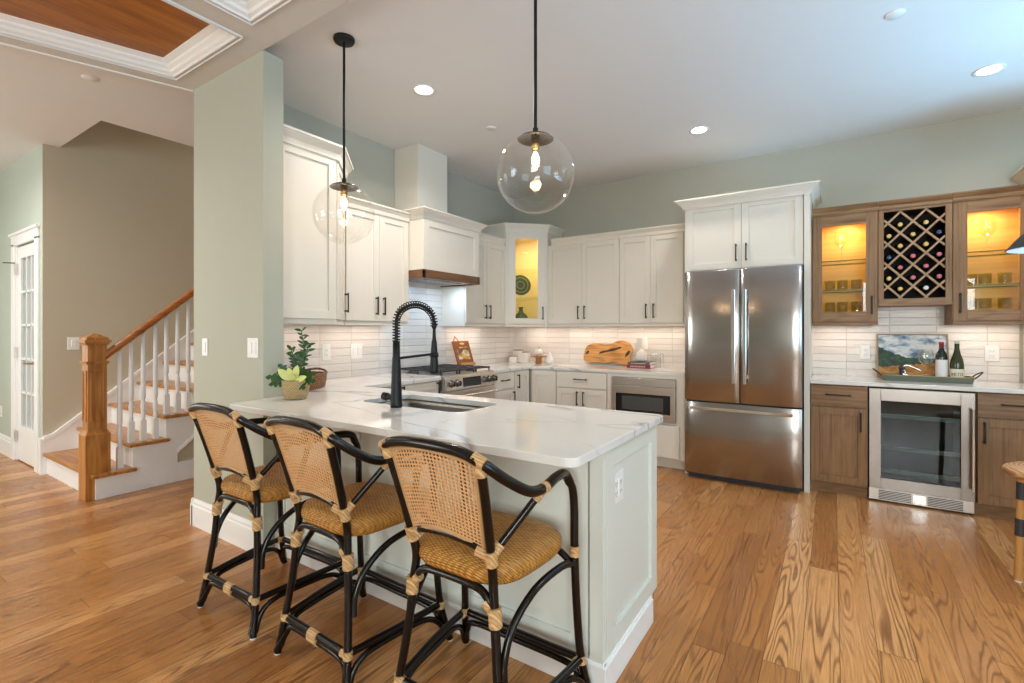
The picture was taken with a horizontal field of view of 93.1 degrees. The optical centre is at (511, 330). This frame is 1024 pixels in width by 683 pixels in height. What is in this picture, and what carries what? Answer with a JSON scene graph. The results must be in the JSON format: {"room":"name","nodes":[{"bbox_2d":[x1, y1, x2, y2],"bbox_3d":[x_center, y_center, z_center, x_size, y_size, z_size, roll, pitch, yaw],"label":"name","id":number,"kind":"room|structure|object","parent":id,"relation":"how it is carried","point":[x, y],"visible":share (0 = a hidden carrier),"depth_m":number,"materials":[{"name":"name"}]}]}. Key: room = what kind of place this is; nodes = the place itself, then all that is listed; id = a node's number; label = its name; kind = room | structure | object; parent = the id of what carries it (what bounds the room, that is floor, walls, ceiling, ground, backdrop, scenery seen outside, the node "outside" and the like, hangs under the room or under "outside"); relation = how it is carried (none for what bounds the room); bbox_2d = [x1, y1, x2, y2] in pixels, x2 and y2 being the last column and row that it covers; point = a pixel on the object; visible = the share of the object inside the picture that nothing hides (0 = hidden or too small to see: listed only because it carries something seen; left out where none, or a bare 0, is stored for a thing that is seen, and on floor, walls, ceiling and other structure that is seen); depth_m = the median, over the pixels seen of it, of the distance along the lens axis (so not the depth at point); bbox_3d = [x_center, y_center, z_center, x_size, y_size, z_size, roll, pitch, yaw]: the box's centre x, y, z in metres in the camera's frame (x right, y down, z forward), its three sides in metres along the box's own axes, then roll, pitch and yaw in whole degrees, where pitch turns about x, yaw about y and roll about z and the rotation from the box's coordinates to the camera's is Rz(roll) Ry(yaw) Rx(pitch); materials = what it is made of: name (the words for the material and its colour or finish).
{"room":"kitchen","nodes":[
{"label":"kitchen","id":0,"kind":"room"},
{"bbox_2d":[0,144,41,437],"bbox_3d":[-5.098,-0.198,5.033,2.034,3.012,0.120,0,0,33],"label":"wall","id":1,"kind":"structure","parent":0,"point":[20,183],"depth_m":5.03,"materials":[{"name":"green paint"}]},
{"bbox_2d":[0,433,10,457],"bbox_3d":[-5.554,1.208,5.253,1.030,0.200,0.016,0,0,33],"label":"baseboard","id":2,"kind":"structure","parent":1,"relation":"attached to","point":[5,441],"depth_m":5.08,"materials":[{"name":"white paint"}]},
{"bbox_2d":[2,242,33,466],"bbox_3d":[-4.767,0.228,4.719,0.741,2.136,0.138,0,0,33],"label":"door","id":3,"kind":"structure","parent":1,"relation":"in","point":[24,268],"depth_m":4.78,"materials":[{"name":"white paint"}]},
{"bbox_2d":[8,224,39,472],"bbox_3d":[-4.708,0.165,4.742,0.955,2.285,0.135,0,0,33],"label":"trim","id":4,"kind":"structure","parent":1,"relation":"attached to","point":[30,233],"depth_m":4.66,"materials":[{"name":"white paint"}]},
{"bbox_2d":[42,121,193,437],"bbox_3d":[-3.205,-0.992,6.125,0.100,4.600,4.030,0,0,33],"label":"wall","id":5,"kind":"structure","parent":0,"point":[118,201],"depth_m":4.82,"materials":[{"name":"beige paint"}]},
{"bbox_2d":[67,337,79,349],"bbox_3d":[-4.152,0.121,4.593,0.010,0.118,0.088,0,0,33],"label":"light switch","id":6,"kind":"object","parent":5,"relation":"attached to","point":[72,344],"visible":0.98,"depth_m":4.59,"materials":[{"name":"white plastic"}]},
{"bbox_2d":[194,50,282,555],"bbox_3d":[-1.762,-0.159,3.097,0.853,2.934,0.123,0,0,33],"label":"wall","id":7,"kind":"structure","parent":0,"point":[238,113],"depth_m":2.96,"materials":[{"name":"green paint"}]},
{"bbox_2d":[202,338,207,355],"bbox_3d":[-2.020,0.108,3.187,0.072,0.115,0.010,0,0,33],"label":"light switch","id":8,"kind":"object","parent":7,"relation":"attached to","point":[204,340],"visible":1,"depth_m":3.18,"materials":[{"name":"white plastic"}]},
{"bbox_2d":[190,497,262,550],"bbox_3d":[-1.807,1.219,3.043,0.869,0.178,0.016,0,0,33],"label":"baseboard","id":9,"kind":"structure","parent":7,"relation":"attached to","point":[236,530],"depth_m":3.00,"materials":[{"name":"white paint"}]},
{"bbox_2d":[247,338,258,357],"bbox_3d":[-1.532,0.102,2.865,0.118,0.118,0.010,0,0,33],"label":"light switch","id":10,"kind":"object","parent":7,"relation":"attached to","point":[252,343],"visible":1,"depth_m":2.86,"materials":[{"name":"white plastic"}]},
{"bbox_2d":[283,104,513,378],"bbox_3d":[-1.026,-0.198,4.832,0.167,3.012,3.584,0,0,33],"label":"wall","id":11,"kind":"structure","parent":0,"point":[487,345],"depth_m":4.50,"materials":[{"name":"tile"}]},
{"bbox_2d":[283,123,353,324],"bbox_3d":[-1.457,-0.652,3.437,0.665,1.211,0.778,0,0,33],"label":"upper cabinet","id":12,"kind":"object","parent":11,"relation":"attached to","point":[313,264],"visible":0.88,"depth_m":3.17,"materials":[{"name":"white paint"}]},
{"bbox_2d":[322,344,329,360],"bbox_3d":[-1.509,0.178,3.942,0.010,0.130,0.078,0,0,33],"label":"wall outlet","id":13,"kind":"object","parent":11,"relation":"attached to","point":[325,348],"visible":1,"depth_m":3.93,"materials":[{"name":"white plastic"}]},
{"bbox_2d":[351,344,361,358],"bbox_3d":[-1.343,0.178,4.193,0.010,0.130,0.118,0,0,33],"label":"light switch","id":14,"kind":"object","parent":11,"relation":"attached to","point":[356,349],"visible":1,"depth_m":4.19,"materials":[{"name":"white plastic"}]},
{"bbox_2d":[344,196,409,325],"bbox_3d":[-1.211,-0.537,4.074,0.373,0.981,0.658,0,0,33],"label":"upper cabinet","id":15,"kind":"object","parent":11,"relation":"attached to","point":[376,264],"visible":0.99,"depth_m":3.95,"materials":[{"name":"white paint"}]},
{"bbox_2d":[395,143,486,286],"bbox_3d":[-0.730,-1.080,4.631,0.561,1.245,0.904,0,0,33],"label":"range hood","id":16,"kind":"object","parent":11,"relation":"attached to","point":[443,246],"visible":0.9,"depth_m":4.48,"materials":[{"name":"white paint"}]},
{"bbox_2d":[442,233,506,326],"bbox_3d":[-0.391,-0.537,5.314,0.373,0.981,0.715,0,0,33],"label":"upper cabinet","id":17,"kind":"object","parent":11,"relation":"attached to","point":[482,305],"visible":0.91,"depth_m":5.19,"materials":[{"name":"white paint"}]},
{"bbox_2d":[0,453,1023,682],"bbox_3d":[-1.596,1.358,2.382,10.800,0.100,8.500,0,0,33],"label":"floor","id":18,"kind":"structure","parent":0,"point":[755,584],"depth_m":2.33,"materials":[{"name":"brown wood"}]},
{"bbox_2d":[38,287,193,501],"bbox_3d":[-2.755,-0.685,5.545,1.379,3.986,3.642,0,0,33],"label":"staircase","id":19,"kind":"structure","parent":18,"relation":"on","point":[138,434],"depth_m":4.11,"materials":[{"name":"white paint"}]},
{"bbox_2d":[187,402,353,640],"bbox_3d":[-1.179,0.814,2.349,0.601,0.988,0.561,0,0,32],"label":"counter stool","id":20,"kind":"object","parent":18,"relation":"on","point":[266,483],"visible":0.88,"depth_m":2.19,"materials":[{"name":"black wicker"}]},
{"bbox_2d":[263,416,452,682],"bbox_3d":[-0.650,0.814,2.001,0.601,0.988,0.561,0,0,35],"label":"counter stool","id":21,"kind":"object","parent":18,"relation":"on","point":[360,508],"visible":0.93,"depth_m":1.85,"materials":[{"name":"black wood"}]},
{"bbox_2d":[382,381,439,392],"bbox_3d":[-1.097,0.865,3.975,0.673,0.885,0.828,0,0,33],"label":"base cabinet","id":22,"kind":"object","parent":18,"relation":"on","point":[432,386],"visible":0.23,"depth_m":3.99,"materials":[{"name":"white paint"}]},
{"bbox_2d":[401,364,497,398],"bbox_3d":[-0.624,0.818,4.617,0.737,0.939,0.750,0,0,33],"label":"range","id":23,"kind":"object","parent":18,"relation":"on","point":[463,380],"visible":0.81,"depth_m":4.47,"materials":[{"name":"metal"}]},
{"bbox_2d":[401,369,490,376],"bbox_3d":[-0.661,0.401,4.642,0.643,0.023,0.750,0,0,33],"label":"cooktop","id":24,"kind":"object","parent":23,"relation":"in","point":[472,371],"depth_m":4.42,"materials":[{"name":"metal"}]},
{"bbox_2d":[275,425,656,682],"bbox_3d":[-0.377,0.866,2.571,2.122,0.884,0.640,0,0,33],"label":"base cabinet","id":25,"kind":"object","parent":18,"relation":"on","point":[618,541],"visible":0.37,"depth_m":1.93,"materials":[{"name":"paint"}]},
{"bbox_2d":[229,373,662,467],"bbox_3d":[-0.475,0.408,2.991,2.780,0.030,1.796,0,0,33],"label":"countertop","id":26,"kind":"structure","parent":25,"relation":"on","point":[564,436],"depth_m":2.17,"materials":[{"name":"white stone"}]},
{"bbox_2d":[266,327,315,399],"bbox_3d":[-1.247,0.184,2.798,0.271,0.416,0.159,0,0,7],"label":"potted plant","id":27,"kind":"object","parent":26,"relation":"on","point":[295,384],"visible":1,"depth_m":2.76,"materials":[{"name":"green plant"}]},
{"bbox_2d":[302,367,327,389],"bbox_3d":[-1.456,0.331,3.302,0.325,0.123,0.538,0,0,3],"label":"wicker tray","id":28,"kind":"object","parent":26,"relation":"on","point":[320,378],"visible":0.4,"depth_m":3.31,"materials":[{"name":"brown wicker"}]},
{"bbox_2d":[381,301,438,407],"bbox_3d":[-0.540,0.116,2.597,0.119,0.554,0.312,0,0,42],"label":"kitchen faucet","id":29,"kind":"object","parent":26,"relation":"on","point":[395,396],"visible":1,"depth_m":2.50,"materials":[{"name":"black metal"}]},
{"bbox_2d":[380,399,483,411],"bbox_3d":[-0.457,0.523,2.669,0.765,0.198,0.405,0,0,33],"label":"sink","id":30,"kind":"object","parent":26,"relation":"in","point":[431,405],"visible":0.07,"depth_m":2.88,"materials":[{"name":"metal"}]},
{"bbox_2d":[615,468,622,503],"bbox_3d":[0.406,0.603,1.867,0.010,0.118,0.125,0,0,33],"label":"wall outlet","id":31,"kind":"object","parent":25,"relation":"attached to","point":[619,474],"visible":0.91,"depth_m":1.87,"materials":[{"name":"white plastic"}]},
{"bbox_2d":[618,476,621,494],"bbox_3d":[0.421,0.603,1.885,0.005,0.068,0.034,0,0,33],"label":"socket","id":32,"kind":"object","parent":31,"relation":"attached to","point":[619,477],"depth_m":1.88,"materials":[{"name":"white plastic"}]},
{"bbox_2d":[378,436,590,682],"bbox_3d":[-0.105,0.814,1.654,0.601,0.988,0.561,0,0,34],"label":"counter stool","id":33,"kind":"object","parent":18,"relation":"on","point":[471,548],"visible":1,"depth_m":1.53,"materials":[{"name":"black wicker"}]},
{"bbox_2d":[492,371,515,400],"bbox_3d":[-0.336,0.865,5.125,0.673,0.885,0.410,0,0,33],"label":"base cabinet","id":34,"kind":"object","parent":18,"relation":"on","point":[505,382],"visible":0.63,"depth_m":4.98,"materials":[{"name":"white paint"}]},
{"bbox_2d":[477,362,684,376],"bbox_3d":[0.611,0.408,5.070,2.298,0.030,1.362,0,0,33],"label":"countertop","id":35,"kind":"structure","parent":34,"relation":"on","point":[499,367],"depth_m":5.11,"materials":[{"name":"white stone"}]},
{"bbox_2d":[452,336,475,364],"bbox_3d":[-0.519,0.222,5.160,0.210,0.326,0.196,0,0,-43],"label":"cookbook","id":36,"kind":"object","parent":35,"relation":"on","point":[462,351],"visible":0.95,"depth_m":5.14,"materials":[{"name":"brown paper"}]},
{"bbox_2d":[456,347,469,358],"bbox_3d":[-0.515,0.237,5.152,0.145,0.128,0.058,0,0,-43],"label":"photo","id":37,"kind":"object","parent":36,"relation":"attached to","point":[461,352],"depth_m":5.15},
{"bbox_2d":[513,349,523,361],"bbox_3d":[0.083,0.315,6.109,0.132,0.155,0.132,0,0,33],"label":"canister","id":38,"kind":"object","parent":35,"relation":"on","point":[518,352],"visible":0.8,"depth_m":6.05,"materials":[{"name":"white ceramic"}]},
{"bbox_2d":[522,351,529,362],"bbox_3d":[0.169,0.325,5.950,0.100,0.135,0.100,0,0,33],"label":"canister","id":39,"kind":"object","parent":35,"relation":"on","point":[525,355],"visible":1,"depth_m":5.91,"materials":[{"name":"white ceramic"}]},
{"bbox_2d":[531,355,545,363],"bbox_3d":[0.321,0.346,5.826,0.190,0.093,0.190,0,0,33],"label":"pedestal","id":40,"kind":"object","parent":35,"relation":"on","point":[538,357],"visible":1,"depth_m":5.79,"materials":[{"name":"brown wood"}]},
{"bbox_2d":[545,352,553,363],"bbox_3d":[0.444,0.321,5.708,0.108,0.142,0.108,0,0,33],"label":"pear","id":41,"kind":"object","parent":35,"relation":"on","point":[549,359],"visible":0.98,"depth_m":5.67,"materials":[{"name":"white ceramic"}]},
{"bbox_2d":[584,341,632,365],"bbox_3d":[1.093,0.251,5.520,0.587,0.280,0.084,0,0,33],"label":"board","id":42,"kind":"object","parent":35,"relation":"on","point":[619,352],"visible":0.96,"depth_m":5.49,"materials":[{"name":"brown wood"}]},
{"bbox_2d":[627,364,654,368],"bbox_3d":[1.374,0.374,5.159,0.257,0.035,0.209,0,0,33],"label":"book","id":43,"kind":"object","parent":35,"relation":"on","point":[628,365],"visible":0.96,"depth_m":5.08,"materials":[{"name":"paper"}]},
{"bbox_2d":[628,361,655,364],"bbox_3d":[1.378,0.341,5.148,0.241,0.029,0.204,0,0,33],"label":"book","id":44,"kind":"object","parent":43,"relation":"on","point":[629,362],"visible":1,"depth_m":5.08,"materials":[{"name":"paper"}]},
{"bbox_2d":[635,338,647,360],"bbox_3d":[1.390,0.198,5.203,0.140,0.245,0.140,0,0,33],"label":"table lamp","id":45,"kind":"object","parent":44,"relation":"on","point":[641,343],"visible":1,"depth_m":5.16,"materials":[{"name":"white ceramic"}]},
{"bbox_2d":[513,369,528,401],"bbox_3d":[-0.136,0.865,5.429,0.673,0.885,0.314,0,0,33],"label":"base cabinet","id":46,"kind":"object","parent":18,"relation":"on","point":[521,377],"visible":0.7,"depth_m":5.25,"materials":[{"name":"white paint"}]},
{"bbox_2d":[530,369,556,404],"bbox_3d":[0.509,0.865,5.578,0.336,0.885,0.641,0,0,33],"label":"base cabinet","id":47,"kind":"object","parent":18,"relation":"on","point":[543,383],"visible":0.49,"depth_m":5.31,"materials":[{"name":"white paint"}]},
{"bbox_2d":[557,370,606,408],"bbox_3d":[0.885,0.865,5.311,0.580,0.885,0.673,0,0,33],"label":"base cabinet","id":48,"kind":"object","parent":18,"relation":"on","point":[574,388],"visible":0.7,"depth_m":5.05,"materials":[{"name":"white paint"}]},
{"bbox_2d":[607,373,684,469],"bbox_3d":[1.447,0.865,4.944,0.758,0.885,0.666,0,0,33],"label":"base cabinet","id":49,"kind":"object","parent":18,"relation":"on","point":[670,436],"depth_m":4.59,"materials":[{"name":"white paint"}]},
{"bbox_2d":[685,265,803,492],"bbox_3d":[2.109,0.394,4.372,0.902,1.828,0.793,0,0,33],"label":"refrigerator","id":50,"kind":"object","parent":18,"relation":"on","point":[744,328],"visible":1,"depth_m":4.05,"materials":[{"name":"silver metal"}]},
{"bbox_2d":[674,180,821,492],"bbox_3d":[2.156,0.062,4.428,1.124,2.492,0.745,0,0,33],"label":"tall cabinet","id":51,"kind":"object","parent":18,"relation":"on","point":[769,226],"visible":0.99,"depth_m":4.11,"materials":[{"name":"white paint"}]},
{"bbox_2d":[810,383,867,497],"bbox_3d":[2.747,0.867,4.087,0.378,0.881,0.662,0,0,33],"label":"base cabinet","id":52,"kind":"object","parent":18,"relation":"on","point":[838,413],"visible":1,"depth_m":3.84,"materials":[{"name":"brown wood"}]},
{"bbox_2d":[867,386,974,513],"bbox_3d":[3.149,0.873,3.793,0.602,0.870,0.652,0,0,33],"label":"wine cooler","id":53,"kind":"object","parent":18,"relation":"on","point":[921,442],"visible":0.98,"depth_m":3.71,"materials":[{"name":"silver metal"}]},
{"bbox_2d":[869,487,974,513],"bbox_3d":[3.024,1.253,3.604,0.602,0.086,0.035,0,0,33],"label":"vent grille","id":54,"kind":"object","parent":53,"relation":"attached to","point":[950,503],"depth_m":3.57,"materials":[{"name":"silver metal"}]},
{"bbox_2d":[974,392,1023,519],"bbox_3d":[3.570,0.867,3.542,0.364,0.881,0.662,0,0,33],"label":"base cabinet","id":55,"kind":"object","parent":18,"relation":"on","point":[999,417],"visible":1,"depth_m":3.35,"materials":[{"name":"brown wood"}]},
{"bbox_2d":[810,374,1023,393],"bbox_3d":[3.158,0.411,3.817,1.361,0.030,0.642,0,0,33],"label":"countertop","id":56,"kind":"structure","parent":55,"relation":"on","point":[977,386],"depth_m":3.63,"materials":[{"name":"white stone"}]},
{"bbox_2d":[877,334,948,376],"bbox_3d":[3.315,0.212,4.023,0.460,0.369,0.080,0,0,33],"label":"landscape painting","id":57,"kind":"object","parent":56,"relation":"on","point":[893,350],"visible":0.71,"depth_m":4.03,"materials":[{"name":"multicoloured paint"}]},
{"bbox_2d":[872,368,983,383],"bbox_3d":[3.238,0.351,3.801,0.669,0.090,0.205,0,0,33],"label":"serving tray","id":58,"kind":"object","parent":56,"relation":"on","point":[885,376],"visible":1,"depth_m":3.73,"materials":[{"name":"green wood"}]},
{"bbox_2d":[898,364,920,374],"bbox_3d":[3.146,0.326,3.838,0.140,0.118,0.044,0,0,33],"label":"corkscrew","id":59,"kind":"object","parent":58,"relation":"on","point":[901,368],"visible":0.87,"depth_m":3.85,"materials":[{"name":"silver metal"}]},
{"bbox_2d":[935,342,947,376],"bbox_3d":[3.325,0.237,3.755,0.075,0.302,0.077,0,0,33],"label":"wine bottle","id":60,"kind":"object","parent":58,"relation":"on","point":[941,357],"visible":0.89,"depth_m":3.73,"materials":[{"name":"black glass"}]},
{"bbox_2d":[950,341,963,376],"bbox_3d":[3.392,0.233,3.697,0.083,0.312,0.086,0,0,33],"label":"wine bottle","id":61,"kind":"object","parent":58,"relation":"on","point":[956,362],"visible":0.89,"depth_m":3.68,"materials":[{"name":"green glass"}]},
{"bbox_2d":[1002,461,1023,582],"bbox_3d":[2.817,1.013,2.485,0.436,0.590,0.436,0,0,33],"label":"round stool","id":62,"kind":"object","parent":18,"relation":"on","point":[1015,469],"visible":1,"depth_m":2.52,"materials":[{"name":"brown wood"}]},
{"bbox_2d":[1009,165,1023,382],"bbox_3d":[4.023,0.062,3.212,0.890,2.492,0.713,0,0,33],"label":"pantry cabinet","id":63,"kind":"object","parent":18,"relation":"on","point":[1018,176],"visible":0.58,"depth_m":3.68,"materials":[{"name":"brown wood"}]},
{"bbox_2d":[0,0,1023,198],"bbox_3d":[-1.596,-1.719,2.382,10.800,0.030,8.500,0,0,33],"label":"ceiling","id":64,"kind":"structure","parent":0,"point":[622,85],"depth_m":3.28,"materials":[{"name":"paint"}]},
{"bbox_2d":[81,74,98,81],"bbox_3d":[-2.844,-1.700,3.269,0.090,0.008,0.090,0,0,33],"label":"ceiling detector","id":65,"kind":"object","parent":64,"relation":"attached to","point":[84,76],"visible":1,"depth_m":3.26,"materials":[{"name":"white plastic"}]},
{"bbox_2d":[0,0,208,56],"bbox_3d":[-2.558,-1.697,2.326,1.194,0.009,1.568,0,0,33],"label":"ceiling panel","id":66,"kind":"object","parent":64,"relation":"attached to","point":[154,27],"depth_m":2.65,"materials":[{"name":"brown wood"}]},
{"bbox_2d":[0,0,348,89],"bbox_3d":[-1.490,-1.665,0.030,8.028,0.077,4.693,0,0,33],"label":"ceiling beams","id":67,"kind":"structure","parent":64,"relation":"attached to","point":[294,15],"depth_m":2.68,"materials":[{"name":"paint"}]},
{"bbox_2d":[0,42,192,91],"bbox_3d":[-4.147,-1.626,1.787,4.976,0.018,0.016,0,0,-37],"label":"trim","id":68,"kind":"structure","parent":67,"relation":"attached to","point":[1,43],"depth_m":2.98,"materials":[{"name":"white paint"}]},
{"bbox_2d":[0,0,242,79],"bbox_3d":[-2.575,-1.657,2.337,1.437,0.086,1.770,0,0,33],"label":"trim","id":69,"kind":"structure","parent":67,"relation":"attached to","point":[213,37],"depth_m":2.81,"materials":[{"name":"white paint"}]},
{"bbox_2d":[204,0,290,25],"bbox_3d":[-1.134,-1.657,1.366,1.732,0.086,1.738,0,0,33],"label":"trim","id":70,"kind":"structure","parent":67,"relation":"attached to","point":[249,10],"depth_m":2.46,"materials":[{"name":"white paint"}]},
{"bbox_2d":[312,32,373,244],"bbox_3d":[-0.980,-1.105,2.829,0.350,1.199,0.350,0,0,33],"label":"globe pendant","id":71,"kind":"object","parent":64,"relation":"hanging from","point":[342,39],"visible":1,"depth_m":2.82,"materials":[{"name":"black metal"}]},
{"bbox_2d":[412,84,435,95],"bbox_3d":[-0.623,-1.701,3.434,0.164,0.006,0.164,0,0,33],"label":"recessed light","id":72,"kind":"object","parent":64,"relation":"in","point":[421,89],"visible":1,"depth_m":3.43,"materials":[{"name":"white paint"}]},
{"bbox_2d":[496,0,574,213],"bbox_3d":[0.105,-1.116,2.176,0.350,1.176,0.350,0,0,33],"label":"globe pendant","id":73,"kind":"object","parent":64,"relation":"hanging from","point":[535,138],"visible":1,"depth_m":2.17,"materials":[{"name":"clear glass"}]},
{"bbox_2d":[531,135,539,150],"bbox_3d":[0.105,-0.841,2.176,0.038,0.058,0.038,0,0,33],"label":"socket","id":74,"kind":"object","parent":73,"relation":"attached to","point":[535,139],"depth_m":2.16,"materials":[{"name":"gold metal"}]},
{"bbox_2d":[689,126,708,133],"bbox_3d":[1.588,-1.701,4.119,0.164,0.006,0.164,0,0,33],"label":"recessed light","id":75,"kind":"object","parent":64,"relation":"in","point":[700,129],"visible":1,"depth_m":4.12,"materials":[{"name":"white paint"}]},
{"bbox_2d":[884,8,905,19],"bbox_3d":[2.061,-1.700,2.610,0.090,0.008,0.090,0,0,33],"label":"ceiling detector","id":76,"kind":"object","parent":64,"relation":"attached to","point":[896,13],"visible":1,"depth_m":2.60,"materials":[{"name":"white plastic"}]},
{"bbox_2d":[972,63,1006,76],"bbox_3d":[3.118,-1.701,3.171,0.164,0.006,0.164,0,0,33],"label":"recessed light","id":77,"kind":"object","parent":64,"relation":"in","point":[988,70],"visible":1,"depth_m":3.17,"materials":[{"name":"white paint"}]},
{"bbox_2d":[1005,233,1023,253],"bbox_3d":[2.718,-1.058,2.390,0.410,1.293,0.410,0,0,33],"label":"dome pendant","id":78,"kind":"object","parent":64,"relation":"hanging from","point":[1017,247],"visible":1,"depth_m":2.47,"materials":[{"name":"black metal"}]},
{"bbox_2d":[514,108,1023,401],"bbox_3d":[2.617,-0.198,4.638,6.459,3.012,0.128,0,0,33],"label":"wall","id":79,"kind":"structure","parent":0,"point":[978,152],"depth_m":4.34,"materials":[{"name":"green paint"}]},
{"bbox_2d":[482,222,564,326],"bbox_3d":[0.130,-0.634,5.774,0.736,1.176,0.733,0,0,33],"label":"upper cabinet","id":80,"kind":"object","parent":79,"relation":"attached to","point":[526,245],"visible":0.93,"depth_m":5.61,"materials":[{"name":"white paint"}]},
{"bbox_2d":[516,307,527,317],"bbox_3d":[0.104,-0.182,5.673,0.170,0.187,0.170,0,0,33],"label":"bottle vase","id":81,"kind":"object","parent":80,"relation":"in","point":[520,314],"visible":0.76,"depth_m":5.62,"materials":[{"name":"green ceramic"}]},
{"bbox_2d":[516,275,530,294],"bbox_3d":[0.101,-0.540,5.739,0.250,0.244,0.059,0,0,-11],"label":"plate","id":82,"kind":"object","parent":80,"relation":"on","point":[523,285],"visible":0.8,"depth_m":5.75,"materials":[{"name":"green ceramic"}]},
{"bbox_2d":[548,231,626,326],"bbox_3d":[0.855,-0.549,5.511,0.869,1.006,0.373,0,0,33],"label":"upper cabinet","id":83,"kind":"object","parent":79,"relation":"attached to","point":[583,270],"visible":1,"depth_m":5.37,"materials":[{"name":"white paint"}]},
{"bbox_2d":[618,223,684,326],"bbox_3d":[1.533,-0.549,5.062,0.752,1.006,0.373,0,0,33],"label":"upper cabinet","id":84,"kind":"object","parent":79,"relation":"attached to","point":[651,259],"visible":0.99,"depth_m":4.94,"materials":[{"name":"white paint"}]},
{"bbox_2d":[812,201,877,325],"bbox_3d":[2.863,-0.544,4.187,0.456,0.996,0.366,0,0,33],"label":"display cabinet","id":85,"kind":"object","parent":79,"relation":"attached to","point":[844,293],"visible":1,"depth_m":4.19,"materials":[{"name":"brown wood"}]},
{"bbox_2d":[822,259,865,265],"bbox_3d":[2.882,-0.593,4.214,0.414,0.009,0.276,0,0,33],"label":"shelf","id":86,"kind":"object","parent":85,"relation":"attached to","point":[854,262],"depth_m":4.30,"materials":[{"name":"clear glass"}]},
{"bbox_2d":[822,289,865,293],"bbox_3d":[2.882,-0.343,4.214,0.414,0.009,0.276,0,0,33],"label":"shelf","id":87,"kind":"object","parent":85,"relation":"attached to","point":[824,291],"depth_m":4.30,"materials":[{"name":"clear glass"}]},
{"bbox_2d":[860,345,869,358],"bbox_3d":[3.089,0.188,4.244,0.075,0.120,0.010,0,0,33],"label":"wall outlet","id":88,"kind":"object","parent":79,"relation":"attached to","point":[864,349],"visible":1,"depth_m":4.24,"materials":[{"name":"white plastic"}]},
{"bbox_2d":[878,193,952,307],"bbox_3d":[3.243,-0.621,3.936,0.451,0.843,0.366,0,0,33],"label":"wine rack cabinet","id":89,"kind":"object","parent":79,"relation":"attached to","point":[937,209],"visible":0.93,"depth_m":3.91,"materials":[{"name":"brown wood"}]},
{"bbox_2d":[892,222,903,233],"bbox_3d":[3.176,-0.848,3.987,0.066,0.065,0.278,0,0,33],"label":"wine bottle","id":90,"kind":"object","parent":89,"relation":"in","point":[899,226],"visible":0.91,"depth_m":3.95,"materials":[{"name":"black glass"}]},
{"bbox_2d":[904,232,915,242],"bbox_3d":[3.242,-0.762,3.944,0.066,0.065,0.278,0,0,33],"label":"wine bottle","id":91,"kind":"object","parent":89,"relation":"in","point":[912,236],"visible":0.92,"depth_m":3.90,"materials":[{"name":"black glass"}]},
{"bbox_2d":[916,220,928,231],"bbox_3d":[3.308,-0.848,3.900,0.066,0.065,0.278,0,0,33],"label":"wine bottle","id":92,"kind":"object","parent":89,"relation":"in","point":[925,224],"visible":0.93,"depth_m":3.86,"materials":[{"name":"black glass"}]},
{"bbox_2d":[916,242,928,252],"bbox_3d":[3.308,-0.677,3.900,0.066,0.065,0.278,0,0,33],"label":"wine bottle","id":93,"kind":"object","parent":89,"relation":"in","point":[925,245],"visible":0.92,"depth_m":3.86,"materials":[{"name":"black glass"}]},
{"bbox_2d":[928,230,941,240],"bbox_3d":[3.373,-0.762,3.857,0.066,0.065,0.278,0,0,33],"label":"wine bottle","id":94,"kind":"object","parent":89,"relation":"in","point":[938,233],"visible":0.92,"depth_m":3.82,"materials":[{"name":"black glass"}]},
{"bbox_2d":[928,252,941,261],"bbox_3d":[3.373,-0.591,3.857,0.066,0.065,0.278,0,0,33],"label":"wine bottle","id":95,"kind":"object","parent":89,"relation":"in","point":[937,255],"visible":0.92,"depth_m":3.82,"materials":[{"name":"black glass"}]},
{"bbox_2d":[928,274,941,282],"bbox_3d":[3.373,-0.420,3.857,0.066,0.065,0.278,0,0,33],"label":"wine bottle","id":96,"kind":"object","parent":89,"relation":"in","point":[937,277],"visible":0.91,"depth_m":3.82,"materials":[{"name":"clear glass"}]},
{"bbox_2d":[944,184,1023,324],"bbox_3d":[3.617,-0.544,3.688,0.445,0.996,0.366,0,0,33],"label":"display cabinet","id":97,"kind":"object","parent":79,"relation":"attached to","point":[988,287],"visible":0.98,"depth_m":3.71,"materials":[{"name":"brown wood"}]},
{"bbox_2d":[968,249,1012,256],"bbox_3d":[3.635,-0.593,3.716,0.403,0.009,0.276,0,0,33],"label":"shelf","id":98,"kind":"object","parent":97,"relation":"attached to","point":[990,253],"depth_m":3.79,"materials":[{"name":"clear glass"}]},
{"bbox_2d":[968,283,1019,287],"bbox_3d":[3.635,-0.343,3.716,0.403,0.009,0.276,0,0,33],"label":"shelf","id":99,"kind":"object","parent":97,"relation":"attached to","point":[984,285],"depth_m":3.76,"materials":[{"name":"clear glass"}]},
{"bbox_2d":[984,345,999,361],"bbox_3d":[3.761,0.178,3.800,0.086,0.125,0.010,0,0,33],"label":"wall outlet","id":100,"kind":"object","parent":79,"relation":"attached to","point":[991,352],"visible":1,"depth_m":3.80,"materials":[{"name":"white plastic"}]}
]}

